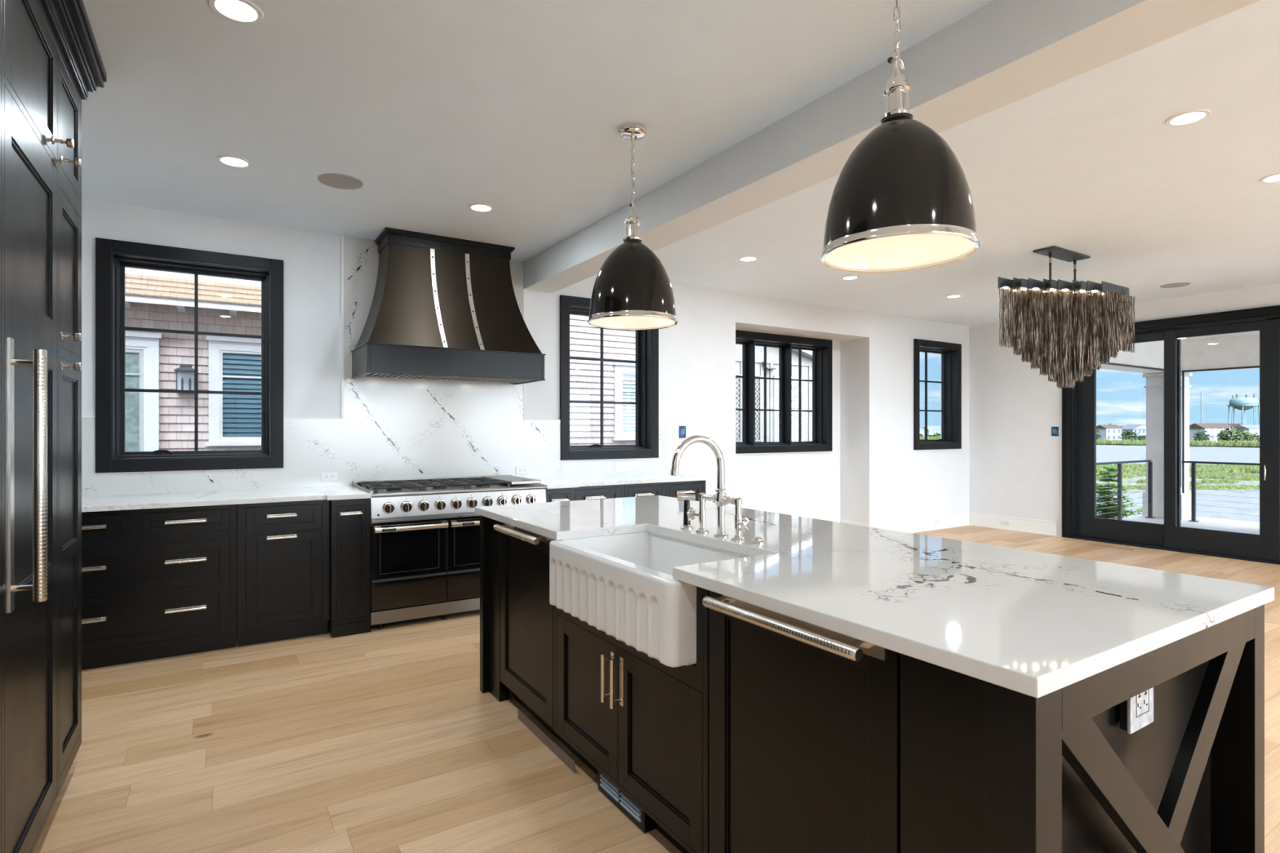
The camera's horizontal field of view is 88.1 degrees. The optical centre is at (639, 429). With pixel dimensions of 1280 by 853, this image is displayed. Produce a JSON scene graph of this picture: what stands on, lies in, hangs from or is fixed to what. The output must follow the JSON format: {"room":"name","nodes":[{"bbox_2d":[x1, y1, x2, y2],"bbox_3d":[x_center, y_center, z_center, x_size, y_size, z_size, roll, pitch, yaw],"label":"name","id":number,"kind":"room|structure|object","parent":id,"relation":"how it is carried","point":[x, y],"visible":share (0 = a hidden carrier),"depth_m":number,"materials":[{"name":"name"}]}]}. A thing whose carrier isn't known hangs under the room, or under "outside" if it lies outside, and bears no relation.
{"room":"kitchen","nodes":[
{"label":"kitchen","id":0,"kind":"room"},
{"bbox_2d":[81,198,969,524],"bbox_3d":[0.344,-0.060,6.758,10.454,3.400,0.230,0,0,-32],"label":"wall","id":1,"kind":"structure","parent":0,"point":[894,481],"depth_m":6.73,"materials":[{"name":"paint"}]},
{"bbox_2d":[95,237,283,472],"bbox_3d":[-3.059,-0.472,4.561,1.050,1.489,0.230,0,0,-32],"label":"window","id":2,"kind":"structure","parent":1,"relation":"in","point":[112,256],"depth_m":4.46,"materials":[{"name":"black paint"}]},
{"bbox_2d":[81,235,666,497],"bbox_3d":[-1.787,-0.509,5.258,4.847,1.899,0.024,0,0,-32],"label":"backsplash","id":3,"kind":"structure","parent":1,"relation":"attached to","point":[391,428],"depth_m":5.14,"materials":[{"name":"stone"}]},
{"bbox_2d":[320,471,337,482],"bbox_3d":[-2.305,0.348,4.916,0.115,0.075,0.007,0,0,-32],"label":"wall outlet","id":4,"kind":"object","parent":3,"relation":"attached to","point":[326,477],"visible":1,"depth_m":4.91,"materials":[{"name":"white plastic"}]},
{"bbox_2d":[515,466,528,475],"bbox_3d":[-1.019,0.350,5.730,0.115,0.075,0.007,0,0,-32],"label":"wall outlet","id":5,"kind":"object","parent":3,"relation":"attached to","point":[520,470],"visible":1,"depth_m":5.73,"materials":[{"name":"white plastic"}]},
{"bbox_2d":[614,462,629,471],"bbox_3d":[-0.170,0.350,6.268,0.160,0.085,0.007,0,0,-32],"label":"wall outlet","id":6,"kind":"object","parent":3,"relation":"attached to","point":[624,466],"visible":1,"depth_m":6.27,"materials":[{"name":"white plastic"}]},
{"bbox_2d":[351,226,546,384],"bbox_3d":[-1.460,-0.924,5.095,1.326,1.070,0.607,0,0,-32],"label":"range hood","id":7,"kind":"object","parent":1,"relation":"attached to","point":[444,308],"visible":1,"depth_m":4.93,"materials":[{"name":"brown metal"}]},
{"bbox_2d":[560,294,658,460],"bbox_3d":[-0.321,-0.468,6.295,1.050,1.480,0.230,0,0,-32],"label":"window","id":8,"kind":"structure","parent":1,"relation":"in","point":[646,341],"depth_m":6.36,"materials":[{"name":"black paint"}]},
{"bbox_2d":[679,426,685,437],"bbox_3d":[0.429,0.020,6.668,0.080,0.120,0.012,0,0,-32],"label":"electrical box","id":9,"kind":"object","parent":1,"relation":"attached to","point":[682,428],"visible":1,"depth_m":6.66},
{"bbox_2d":[735,326,854,521],"bbox_3d":[1.686,0.146,8.013,2.560,2.988,0.455,0,0,-32],"label":"wall niche","id":10,"kind":"object","parent":1,"relation":"in","point":[817,485],"visible":0.15,"depth_m":8.35,"materials":[{"name":"paint"}]},
{"bbox_2d":[735,329,832,453],"bbox_3d":[1.574,-0.438,8.034,1.948,1.420,0.230,0,0,-32],"label":"window","id":11,"kind":"structure","parent":10,"relation":"attached to","point":[822,349],"depth_m":8.20,"materials":[{"name":"black paint"}]},
{"bbox_2d":[840,519,869,526],"bbox_3d":[2.709,1.251,8.389,0.028,0.178,0.455,0,0,-32],"label":"baseboard","id":12,"kind":"structure","parent":1,"relation":"attached to","point":[841,521],"depth_m":8.38,"materials":[{"name":"white paint"}]},
{"bbox_2d":[869,512,969,533],"bbox_3d":[3.747,1.251,8.761,2.122,0.178,0.028,0,0,-32],"label":"baseboard","id":13,"kind":"structure","parent":1,"relation":"attached to","point":[922,524],"depth_m":8.79,"materials":[{"name":"white paint"}]},
{"bbox_2d":[933,519,939,524],"bbox_3d":[4.001,1.240,8.915,0.120,0.060,0.007,0,0,-32],"label":"wall outlet","id":14,"kind":"object","parent":1,"relation":"attached to","point":[935,522],"visible":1,"depth_m":8.91,"materials":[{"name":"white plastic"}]},
{"bbox_2d":[913,338,961,449],"bbox_3d":[3.972,-0.465,9.014,1.020,1.454,0.230,0,0,-32],"label":"window","id":15,"kind":"structure","parent":1,"relation":"in","point":[951,353],"depth_m":9.15,"materials":[{"name":"black paint"}]},
{"bbox_2d":[545,487,573,502],"bbox_3d":[-0.800,0.895,5.420,0.241,0.889,0.747,0,0,-32],"label":"drawer","id":16,"kind":"object","parent":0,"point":[557,495],"visible":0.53,"depth_m":5.13,"materials":[{"name":"black paint"}]},
{"bbox_2d":[32,524,1279,852],"bbox_3d":[2.891,1.490,2.598,10.304,0.300,10.895,0,0,-32],"label":"floor","id":17,"kind":"structure","parent":0,"point":[387,740],"depth_m":2.74,"materials":[{"name":"beige wood"}]},
{"bbox_2d":[0,0,0,852],"bbox_3d":[-1.685,0.007,1.188,0.645,2.665,0.711,0,0,-32],"label":"freezer","id":18,"kind":"object","parent":17,"relation":"on","point":[0,0],"visible":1,"depth_m":1.65,"materials":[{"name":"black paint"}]},
{"bbox_2d":[0,0,74,852],"bbox_3d":[-2.026,0.007,1.798,0.722,2.665,0.682,0,0,-32],"label":"refrigerator","id":19,"kind":"object","parent":17,"relation":"on","point":[29,140],"visible":1,"depth_m":1.87,"materials":[{"name":"black paint"}]},
{"bbox_2d":[57,42,81,795],"bbox_3d":[-2.340,0.007,2.273,0.699,2.665,0.455,0,0,-32],"label":"pantry cabinet","id":20,"kind":"object","parent":17,"relation":"on","point":[69,99],"visible":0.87,"depth_m":2.44,"materials":[{"name":"black paint"}]},
{"bbox_2d":[81,504,236,670],"bbox_3d":[-3.039,0.895,4.034,0.982,0.889,0.692,0,0,-32],"label":"base cabinet","id":21,"kind":"object","parent":17,"relation":"on","point":[157,583],"visible":0.73,"depth_m":3.84,"materials":[{"name":"black paint"}]},
{"bbox_2d":[81,485,371,512],"bbox_3d":[-2.799,0.435,4.163,1.956,0.030,0.749,0,0,-32],"label":"countertop","id":22,"kind":"structure","parent":21,"relation":"on","point":[126,502],"depth_m":4.12,"materials":[{"name":"stone"}]},
{"bbox_2d":[236,499,329,646],"bbox_3d":[-2.404,0.895,4.436,0.514,0.889,0.692,0,0,-32],"label":"base cabinet","id":23,"kind":"object","parent":17,"relation":"on","point":[283,548],"visible":0.98,"depth_m":4.18,"materials":[{"name":"black paint"}]},
{"bbox_2d":[328,497,370,638],"bbox_3d":[-2.069,0.895,4.615,0.237,0.889,0.747,0,0,-32],"label":"spice pullout","id":24,"kind":"object","parent":17,"relation":"on","point":[349,519],"visible":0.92,"depth_m":4.33,"materials":[{"name":"black paint"}]},
{"bbox_2d":[352,475,546,629],"bbox_3d":[-1.424,0.858,5.000,1.260,0.964,0.804,0,0,-32],"label":"gas range","id":25,"kind":"object","parent":17,"relation":"on","point":[425,532],"visible":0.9,"depth_m":4.61,"materials":[{"name":"silver metal"}]},
{"bbox_2d":[352,475,546,497],"bbox_3d":[-1.441,0.418,5.027,1.260,0.066,0.740,0,0,-32],"label":"cooktop","id":26,"kind":"object","parent":25,"relation":"in","point":[454,486],"depth_m":4.86,"materials":[{"name":"silver metal"}]},
{"bbox_2d":[517,708,574,773],"bbox_3d":[-0.411,1.317,2.829,0.002,0.044,0.580,0,0,-32],"label":"toe kick","id":27,"kind":"object","parent":17,"relation":"on","point":[559,753],"visible":1,"depth_m":2.80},
{"bbox_2d":[573,484,624,500],"bbox_3d":[-0.502,0.895,5.641,0.494,0.889,0.692,0,0,-32],"label":"base cabinet","id":28,"kind":"object","parent":17,"relation":"on","point":[609,491],"visible":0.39,"depth_m":5.38,"materials":[{"name":"black paint"}]},
{"bbox_2d":[532,472,711,488],"bbox_3d":[-0.215,0.435,5.800,1.636,0.030,0.749,0,0,-32],"label":"countertop","id":29,"kind":"structure","parent":28,"relation":"on","point":[555,482],"depth_m":5.70,"materials":[{"name":"stone"}]},
{"bbox_2d":[624,482,665,497],"bbox_3d":[-0.115,0.895,5.886,0.415,0.889,0.692,0,0,-32],"label":"base cabinet","id":30,"kind":"object","parent":17,"relation":"on","point":[656,488],"visible":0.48,"depth_m":5.62,"materials":[{"name":"black paint"}]},
{"bbox_2d":[665,480,706,502],"bbox_3d":[0.247,0.895,6.115,0.437,0.889,0.692,0,0,-32],"label":"base cabinet","id":31,"kind":"object","parent":17,"relation":"on","point":[691,487],"visible":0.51,"depth_m":5.85,"materials":[{"name":"black paint"}]},
{"bbox_2d":[480,515,1264,852],"bbox_3d":[0.376,0.885,2.538,1.100,0.910,2.750,0,0,-32],"label":"kitchen island","id":32,"kind":"object","parent":17,"relation":"on","point":[986,767],"visible":0.32,"depth_m":1.33,"materials":[{"name":"black paint"}]},
{"bbox_2d":[493,521,553,728],"bbox_3d":[-0.323,0.837,3.119,0.638,0.803,0.616,0,0,-32],"label":"dishwasher","id":33,"kind":"object","parent":32,"relation":"in","point":[526,612],"visible":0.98,"depth_m":2.98,"materials":[{"name":"black paint"}]},
{"bbox_2d":[597,769,656,833],"bbox_3d":[-0.054,1.289,2.339,0.057,0.094,0.320,0,0,-32],"label":"vent","id":34,"kind":"object","parent":32,"relation":"attached to","point":[633,812],"visible":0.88,"depth_m":2.29,"materials":[{"name":"metal"}]},
{"bbox_2d":[555,586,703,852],"bbox_3d":[0.132,0.835,2.433,0.603,0.807,0.978,0,0,-32],"label":"base cabinet","id":35,"kind":"object","parent":32,"relation":"in","point":[637,719],"visible":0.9,"depth_m":2.19,"materials":[{"name":"black paint"}]},
{"bbox_2d":[702,591,900,852],"bbox_3d":[0.557,0.837,1.729,0.638,0.803,0.612,0,0,-32],"label":"dishwasher","id":36,"kind":"object","parent":32,"relation":"in","point":[805,717],"visible":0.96,"depth_m":1.58,"materials":[{"name":"black paint"}]},
{"bbox_2d":[475,495,1274,697],"bbox_3d":[0.373,0.412,2.530,1.138,0.034,2.771,0,0,-32],"label":"island countertop","id":37,"kind":"structure","parent":32,"relation":"on","point":[1037,624],"depth_m":1.64,"materials":[{"name":"stone"}]},
{"bbox_2d":[549,531,750,667],"bbox_3d":[0.066,0.554,2.351,0.483,0.248,0.842,0,0,-32],"label":"sink","id":38,"kind":"object","parent":37,"relation":"in","point":[624,586],"visible":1,"depth_m":2.21,"materials":[{"name":"white ceramic"}]},
{"bbox_2d":[677,493,695,528],"bbox_3d":[0.187,0.323,2.664,0.072,0.142,0.052,0,0,6],"label":"sprayer","id":39,"kind":"object","parent":37,"relation":"on","point":[686,498],"visible":0.99,"depth_m":2.65,"materials":[{"name":"silver metal"}]},
{"bbox_2d":[670,435,751,541],"bbox_3d":[0.216,0.207,2.416,0.244,0.376,0.332,0,0,-32],"label":"bridge faucet","id":40,"kind":"object","parent":37,"relation":"on","point":[720,498],"visible":1,"depth_m":2.44,"materials":[{"name":"silver metal"}]},
{"bbox_2d":[751,537,764,543],"bbox_3d":[0.413,0.384,2.315,0.048,0.021,0.048,0,0,-32],"label":"switch","id":41,"kind":"object","parent":37,"relation":"on","point":[757,540],"visible":1,"depth_m":2.30,"materials":[{"name":"silver metal"}]},
{"bbox_2d":[1120,687,1153,733],"bbox_3d":[1.090,0.589,1.452,0.115,0.122,0.023,0,0,-32],"label":"wall outlet","id":42,"kind":"object","parent":32,"relation":"attached to","point":[1136,713],"visible":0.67,"depth_m":1.43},
{"bbox_2d":[1083,542,1137,551],"bbox_3d":[5.385,1.339,7.589,0.130,0.001,0.500,0,0,-32],"label":"floor vent","id":43,"kind":"object","parent":17,"relation":"in","point":[1088,544],"visible":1,"depth_m":7.56,"materials":[{"name":"brown"}]},
{"bbox_2d":[81,0,1279,326],"bbox_3d":[3.084,-1.610,2.433,10.054,0.300,10.010,0,0,-32],"label":"ceiling","id":44,"kind":"structure","parent":0,"point":[439,108],"depth_m":3.23,"materials":[{"name":"paint"}]},
{"bbox_2d":[40,0,106,100],"bbox_3d":[-1.965,-1.387,1.697,0.713,0.144,1.970,0,0,-32],"label":"trim","id":45,"kind":"structure","parent":44,"relation":"attached to","point":[68,20],"depth_m":2.35,"materials":[{"name":"black paint"}]},
{"bbox_2d":[216,155,252,168],"bbox_3d":[-2.203,-1.457,3.596,0.166,0.006,0.166,0,0,-32],"label":"recessed light","id":46,"kind":"object","parent":44,"relation":"in","point":[228,160],"visible":1,"depth_m":3.59,"materials":[{"name":"white paint"}]},
{"bbox_2d":[208,0,263,24],"bbox_3d":[-1.399,-1.457,2.295,0.166,0.006,0.166,0,0,-32],"label":"recessed light","id":47,"kind":"object","parent":44,"relation":"in","point":[242,11],"visible":1,"depth_m":2.30,"materials":[{"name":"white paint"}]},
{"bbox_2d":[317,173,363,189],"bbox_3d":[-1.757,-1.457,3.886,0.246,0.006,0.246,0,0,-32],"label":"ceiling speaker","id":48,"kind":"object","parent":44,"relation":"attached to","point":[341,181],"visible":1,"depth_m":3.88},
{"bbox_2d":[468,203,493,212],"bbox_3d":[-1.042,-1.457,4.344,0.166,0.006,0.166,0,0,-32],"label":"recessed light","id":49,"kind":"object","parent":44,"relation":"in","point":[480,207],"visible":1,"depth_m":4.34,"materials":[{"name":"white paint"}]},
{"bbox_2d":[587,123,677,330],"bbox_3d":[-0.036,-0.988,3.215,0.451,0.944,0.451,0,0,-32],"label":"dome pendant","id":50,"kind":"object","parent":44,"relation":"hanging from","point":[633,291],"visible":1,"depth_m":3.08,"materials":[{"name":"black metal"}]},
{"bbox_2d":[622,205,642,241],"bbox_3d":[-0.036,-1.003,3.215,0.094,0.176,0.094,0,0,-32],"label":"socket","id":51,"kind":"object","parent":50,"relation":"attached to","point":[632,222],"depth_m":3.19,"materials":[{"name":"silver metal"}]},
{"bbox_2d":[738,256,758,262],"bbox_3d":[0.923,-1.457,5.645,0.166,0.006,0.166,0,0,-32],"label":"recessed light","id":52,"kind":"object","parent":44,"relation":"in","point":[746,259],"visible":1,"depth_m":5.64,"materials":[{"name":"white paint"}]},
{"bbox_2d":[840,275,858,279],"bbox_3d":[2.011,-1.457,6.338,0.166,0.006,0.166,0,0,-32],"label":"recessed light","id":53,"kind":"object","parent":44,"relation":"in","point":[846,277],"visible":1,"depth_m":6.34,"materials":[{"name":"white paint"}]},
{"bbox_2d":[523,0,1260,293],"bbox_3d":[1.777,-1.341,1.605,0.276,0.238,10.010,0,0,-32],"label":"beam","id":54,"kind":"structure","parent":44,"relation":"attached to","point":[1002,53],"depth_m":2.57,"materials":[{"name":"paint"}]},
{"bbox_2d":[820,0,979,272],"bbox_3d":[0.760,-0.988,1.959,0.451,0.944,0.451,0,0,-32],"label":"dome pendant","id":55,"kind":"object","parent":44,"relation":"hanging from","point":[901,200],"visible":1,"depth_m":1.83,"materials":[{"name":"black metal"}]},
{"bbox_2d":[880,60,914,123],"bbox_3d":[0.760,-1.003,1.959,0.094,0.176,0.094,0,0,-32],"label":"socket","id":56,"kind":"object","parent":55,"relation":"attached to","point":[897,88],"depth_m":1.94,"materials":[{"name":"silver metal"}]},
{"bbox_2d":[945,294,962,297],"bbox_3d":[3.425,-1.457,7.226,0.166,0.006,0.166,0,0,-32],"label":"recessed light","id":57,"kind":"object","parent":44,"relation":"in","point":[952,295],"visible":1,"depth_m":7.23,"materials":[{"name":"white paint"}]},
{"bbox_2d":[997,245,1134,389],"bbox_3d":[3.594,-0.905,5.551,1.430,1.109,0.348,0,0,-21],"label":"chandelier","id":58,"kind":"object","parent":44,"relation":"hanging from","point":[1060,336],"visible":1,"depth_m":5.46,"materials":[{"name":"brown"}]},
{"bbox_2d":[1160,282,1191,288],"bbox_3d":[5.387,-1.457,6.666,0.246,0.006,0.246,0,0,-32],"label":"ceiling speaker","id":59,"kind":"object","parent":44,"relation":"attached to","point":[1176,284],"visible":1,"depth_m":6.66},
{"bbox_2d":[1160,283,1189,287],"bbox_3d":[5.387,-1.456,6.666,0.220,0.001,0.220,0,0,-32],"label":"grille","id":60,"kind":"object","parent":59,"relation":"attached to","point":[1171,285],"depth_m":6.66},
{"bbox_2d":[1164,108,1210,126],"bbox_3d":[2.558,-1.457,3.093,0.166,0.006,0.166,0,0,-32],"label":"recessed light","id":61,"kind":"object","parent":44,"relation":"in","point":[1193,116],"visible":1,"depth_m":3.09,"materials":[{"name":"white paint"}]},
{"bbox_2d":[1259,173,1279,182],"bbox_3d":[3.685,-1.457,3.818,0.166,0.006,0.166,0,0,-32],"label":"recessed light","id":62,"kind":"object","parent":44,"relation":"in","point":[1274,177],"visible":1,"depth_m":3.84,"materials":[{"name":"white paint"}]},
{"bbox_2d":[969,284,1279,536],"bbox_3d":[7.469,-0.060,5.092,0.200,3.400,10.210,0,0,-32],"label":"wall","id":63,"kind":"structure","parent":0,"point":[1015,460],"depth_m":8.77,"materials":[{"name":"paint"}]},
{"bbox_2d":[1000,520,1008,525],"bbox_3d":[4.909,1.255,8.909,0.007,0.060,0.120,0,0,-32],"label":"wall outlet","id":64,"kind":"object","parent":63,"relation":"attached to","point":[1002,522],"visible":1,"depth_m":8.91,"materials":[{"name":"white plastic"}]},
{"bbox_2d":[969,512,1057,536],"bbox_3d":[4.957,1.251,8.844,0.028,0.178,1.143,0,0,-32],"label":"baseboard","id":65,"kind":"structure","parent":63,"relation":"attached to","point":[1017,524],"depth_m":8.79,"materials":[{"name":"white paint"}]},
{"bbox_2d":[1051,426,1058,435],"bbox_3d":[5.256,0.018,8.386,0.012,0.120,0.080,0,0,-32],"label":"electrical box","id":66,"kind":"object","parent":63,"relation":"attached to","point":[1055,430],"visible":1,"depth_m":8.39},
{"bbox_2d":[1062,305,1279,564],"bbox_3d":[6.337,0.049,6.829,0.232,2.582,3.593,0,0,-32],"label":"door","id":67,"kind":"structure","parent":63,"relation":"in","point":[1080,521],"depth_m":7.38,"materials":[{"name":"black paint"}]},
{"bbox_2d":[1104,362,1259,372],"bbox_3d":[9.393,-0.908,5.497,3.486,0.027,9.235,0,0,-32],"label":"trim","id":68,"kind":"structure","parent":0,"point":[1108,363],"depth_m":9.69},
{"bbox_2d":[1116,515,1259,534],"bbox_3d":[9.540,1.490,5.901,4.166,0.200,9.760,0,0,-32],"label":"floor","id":69,"kind":"structure","parent":0,"point":[1210,523],"depth_m":9.82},
{"bbox_2d":[1096,459,1155,519],"bbox_3d":[6.714,0.932,9.621,3.284,0.914,0.130,0,0,-32],"label":"deck railing","id":70,"kind":"object","parent":69,"relation":"on","point":[1149,469],"visible":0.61,"depth_m":10.01,"materials":[{"name":"metal"}]},
{"bbox_2d":[1142,371,1192,519],"bbox_3d":[8.441,0.240,10.581,0.485,2.300,0.545,0,0,-32],"label":"porch column","id":71,"kind":"structure","parent":69,"relation":"on","point":[1154,386],"depth_m":10.53,"materials":[{"name":"white paint"}]},
{"bbox_2d":[1101,333,1259,373],"bbox_3d":[9.437,-1.145,5.764,3.846,0.470,9.640,0,0,-32],"label":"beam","id":72,"kind":"structure","parent":71,"relation":"on","point":[1239,351],"depth_m":9.84,"materials":[{"name":"beige paint"}]},
{"bbox_2d":[1181,330,1259,341],"bbox_3d":[9.449,-1.470,6.044,4.166,0.180,10.100,0,0,-32],"label":"ceiling","id":73,"kind":"structure","parent":72,"relation":"on","point":[1247,333],"depth_m":9.71,"materials":[{"name":"beige paint"}]},
{"bbox_2d":[1182,461,1259,522],"bbox_3d":[10.769,0.932,6.359,0.100,0.914,9.064,0,0,-32],"label":"deck railing","id":74,"kind":"object","parent":69,"relation":"on","point":[1193,471],"visible":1,"depth_m":10.03,"materials":[{"name":"metal"}]},
{"label":"outside","id":75,"kind":"structure","parent":0,"visible":0},
{"bbox_2d":[735,344,812,442],"bbox_3d":[3.350,0.825,15.735,4.100,7.030,0.500,0,0,-32],"label":"outbuilding","id":76,"kind":"structure","parent":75,"point":[772,353],"depth_m":15.54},
{"bbox_2d":[761,360,776,369],"bbox_3d":[2.995,-1.500,15.428,0.390,0.192,0.135,0,0,-32],"label":"floodlight","id":77,"kind":"object","parent":76,"relation":"attached to","point":[762,363],"visible":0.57,"depth_m":15.37,"materials":[{"name":"grey metal"}]},
{"bbox_2d":[773,375,778,441],"bbox_3d":[3.277,-0.485,15.645,0.320,1.590,0.065,0,0,-32],"label":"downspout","id":78,"kind":"object","parent":76,"relation":"hanging from","point":[775,382],"depth_m":15.57,"materials":[{"name":"white paint"}]},
{"bbox_2d":[791,376,804,441],"bbox_3d":[3.712,-0.485,15.921,0.590,1.590,0.065,0,0,-32],"label":"window blind","id":79,"kind":"object","parent":76,"relation":"hanging from","point":[794,384],"depth_m":15.95,"materials":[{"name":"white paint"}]},
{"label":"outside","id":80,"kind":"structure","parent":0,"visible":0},
{"label":"shore","id":81,"kind":"object","parent":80,"visible":0},
{"bbox_2d":[924,426,940,435],"bbox_3d":[178.400,1.040,403.500,11.411,7.000,11.274,0,0,-32],"label":"house","id":82,"kind":"structure","parent":81,"relation":"on","point":[931,429],"depth_m":400.76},
{"bbox_2d":[933,432,940,437],"bbox_3d":[168.483,3.440,374.847,5.462,4.150,5.330,0,0,-32],"label":"tree","id":83,"kind":"object","parent":81,"relation":"on","point":[935,433],"visible":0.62,"depth_m":374.56,"materials":[{"name":"green plant"}]},
{"bbox_2d":[920,435,1259,446],"bbox_3d":[170.125,4.020,271.192,65.216,2.040,186.692,0,0,-32],"label":"grass","id":84,"kind":"structure","parent":81,"relation":"on","point":[1242,443],"depth_m":214.72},
{"bbox_2d":[1096,430,1101,439],"bbox_3d":[179.277,1.749,262.053,5.873,5.582,6.202,0,0,-32],"label":"tree","id":85,"kind":"object","parent":81,"relation":"on","point":[1097,433],"visible":0.23,"depth_m":259.95,"materials":[{"name":"green plant"}]},
{"bbox_2d":[1096,424,1123,440],"bbox_3d":[187.592,1.240,265.500,10.194,6.600,10.504,0,0,-32],"label":"house","id":86,"kind":"structure","parent":81,"relation":"on","point":[1111,432],"depth_m":261.99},
{"bbox_2d":[1120,429,1140,441],"bbox_3d":[185.041,2.559,250.097,6.208,5.510,6.508,0,0,-32],"label":"tree","id":87,"kind":"object","parent":81,"relation":"on","point":[1125,435],"visible":0.71,"depth_m":249.20,"materials":[{"name":"green plant"}]},
{"bbox_2d":[1121,424,1146,439],"bbox_3d":[200.112,1.140,267.500,11.039,6.800,11.039,0,0,-32],"label":"house","id":88,"kind":"structure","parent":81,"relation":"on","point":[1140,428],"depth_m":263.98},
{"bbox_2d":[1137,434,1146,440],"bbox_3d":[189.228,3.493,247.905,5.256,3.646,4.886,0,0,-32],"label":"tree","id":89,"kind":"object","parent":81,"relation":"on","point":[1142,437],"visible":0.4,"depth_m":247.57,"materials":[{"name":"green plant"}]},
{"bbox_2d":[1192,429,1209,441],"bbox_3d":[189.914,2.538,224.040,4.633,5.458,4.451,0,0,-32],"label":"tree","id":90,"kind":"object","parent":81,"relation":"on","point":[1197,434],"visible":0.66,"depth_m":223.63,"materials":[{"name":"green plant"}]},
{"bbox_2d":[1200,392,1201,422],"bbox_3d":[356.160,-9.560,420.000,0.520,28.200,0.600,0,0,-32],"label":"radio mast","id":91,"kind":"object","parent":81,"relation":"on","point":[1201,393],"visible":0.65,"depth_m":419.89,"materials":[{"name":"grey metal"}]},
{"bbox_2d":[1189,422,1234,442],"bbox_3d":[206.621,1.040,239.754,14.337,7.000,14.141,0,0,-32],"label":"house","id":92,"kind":"structure","parent":81,"relation":"on","point":[1213,429],"depth_m":237.10,"materials":[{"name":"white paint"}]},
{"bbox_2d":[1217,426,1250,442],"bbox_3d":[192.075,2.220,214.037,8.262,6.585,8.773,0,0,-32],"label":"tree","id":93,"kind":"object","parent":81,"relation":"on","point":[1235,434],"visible":0.78,"depth_m":212.53,"materials":[{"name":"green plant"}]},
{"bbox_2d":[1226,423,1243,426],"bbox_3d":[237.896,0.990,265.500,10.194,7.100,10.504,0,0,-32],"label":"house","id":94,"kind":"structure","parent":81,"relation":"on","point":[1230,424],"depth_m":263.98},
{"bbox_2d":[1226,393,1259,424],"bbox_3d":[437.760,-10.703,480.000,18.000,30.514,18.000,0,0,-32],"label":"water tower","id":95,"kind":"structure","parent":81,"relation":"on","point":[1243,403],"depth_m":476.26,"materials":[{"name":"metal"}]},
{"bbox_2d":[1234,424,1259,442],"bbox_3d":[220.660,1.340,239.500,11.039,6.400,11.039,0,0,-32],"label":"house","id":96,"kind":"structure","parent":81,"relation":"on","point":[1252,428],"depth_m":236.87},
{"bbox_2d":[1245,431,1259,443],"bbox_3d":[197.893,3.152,214.085,4.715,4.901,4.869,0,0,-32],"label":"tree","id":97,"kind":"object","parent":81,"relation":"on","point":[1254,436],"visible":0.44,"depth_m":212.87,"materials":[{"name":"green plant"}]},
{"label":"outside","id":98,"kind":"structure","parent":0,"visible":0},
{"bbox_2d":[920,439,1259,521],"bbox_3d":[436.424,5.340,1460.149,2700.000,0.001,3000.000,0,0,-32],"label":"water","id":99,"kind":"structure","parent":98,"point":[1104,452],"depth_m":58.72,"materials":[{"name":"liquid"}]},
{"bbox_2d":[1096,465,1142,519],"bbox_3d":[8.911,2.983,12.634,2.508,4.715,2.529,0,0,27],"label":"conifer","id":100,"kind":"object","parent":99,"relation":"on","point":[1103,493],"visible":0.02,"depth_m":12.58,"materials":[{"name":"green plant"}]},
{"bbox_2d":[1096,472,1259,493],"bbox_3d":[66.017,5.320,79.151,80.458,0.001,35.154,0,0,-32],"label":"bank","id":101,"kind":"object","parent":99,"relation":"on","point":[1126,481],"visible":0.11,"depth_m":65.60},
{"bbox_2d":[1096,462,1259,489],"bbox_3d":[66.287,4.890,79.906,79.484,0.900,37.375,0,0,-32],"label":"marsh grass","id":102,"kind":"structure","parent":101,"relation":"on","point":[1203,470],"depth_m":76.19,"materials":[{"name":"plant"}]},
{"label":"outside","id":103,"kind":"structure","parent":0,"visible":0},
{"bbox_2d":[124,266,635,452],"bbox_3d":[-4.294,-1.481,10.704,14.200,8.522,0.620,0,0,-32],"label":"house","id":104,"kind":"structure","parent":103,"point":[153,299],"depth_m":9.61,"materials":[{"name":"grey"}]},
{"bbox_2d":[124,352,139,452],"bbox_3d":[-7.313,-0.236,8.949,0.980,1.762,0.006,0,0,-32],"label":"curtain","id":105,"kind":"object","parent":104,"relation":"hanging from","point":[131,359],"depth_m":9.14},
{"bbox_2d":[173,364,194,393],"bbox_3d":[-6.439,-0.722,9.391,0.270,0.400,0.188,0,0,-32],"label":"wall lantern","id":106,"kind":"object","parent":104,"relation":"attached to","point":[185,373],"visible":0.82,"depth_m":9.41,"materials":[{"name":"grey metal"}]},
{"bbox_2d":[181,377,183,390],"bbox_3d":[-6.481,-0.645,9.372,0.032,0.199,0.032,0,0,-32],"label":"candle","id":107,"kind":"object","parent":106,"relation":"on","point":[182,380],"depth_m":9.36,"materials":[{"name":"grey wax"}]},
{"bbox_2d":[188,377,191,390],"bbox_3d":[-6.405,-0.645,9.420,0.032,0.199,0.032,0,0,-32],"label":"candle","id":108,"kind":"object","parent":106,"relation":"on","point":[189,380],"depth_m":9.41,"materials":[{"name":"grey wax"}]},
{"bbox_2d":[222,354,261,436],"bbox_3d":[-5.658,-0.506,9.982,1.077,1.218,0.024,0,0,-32],"label":"blind","id":109,"kind":"object","parent":104,"relation":"hanging from","point":[242,413],"depth_m":9.82,"materials":[{"name":"teal paint"}]},
{"bbox_2d":[622,377,635,434],"bbox_3d":[0.094,-0.494,13.625,1.079,1.146,0.024,0,0,-32],"label":"blind","id":110,"kind":"object","parent":104,"relation":"hanging from","point":[628,383],"depth_m":13.43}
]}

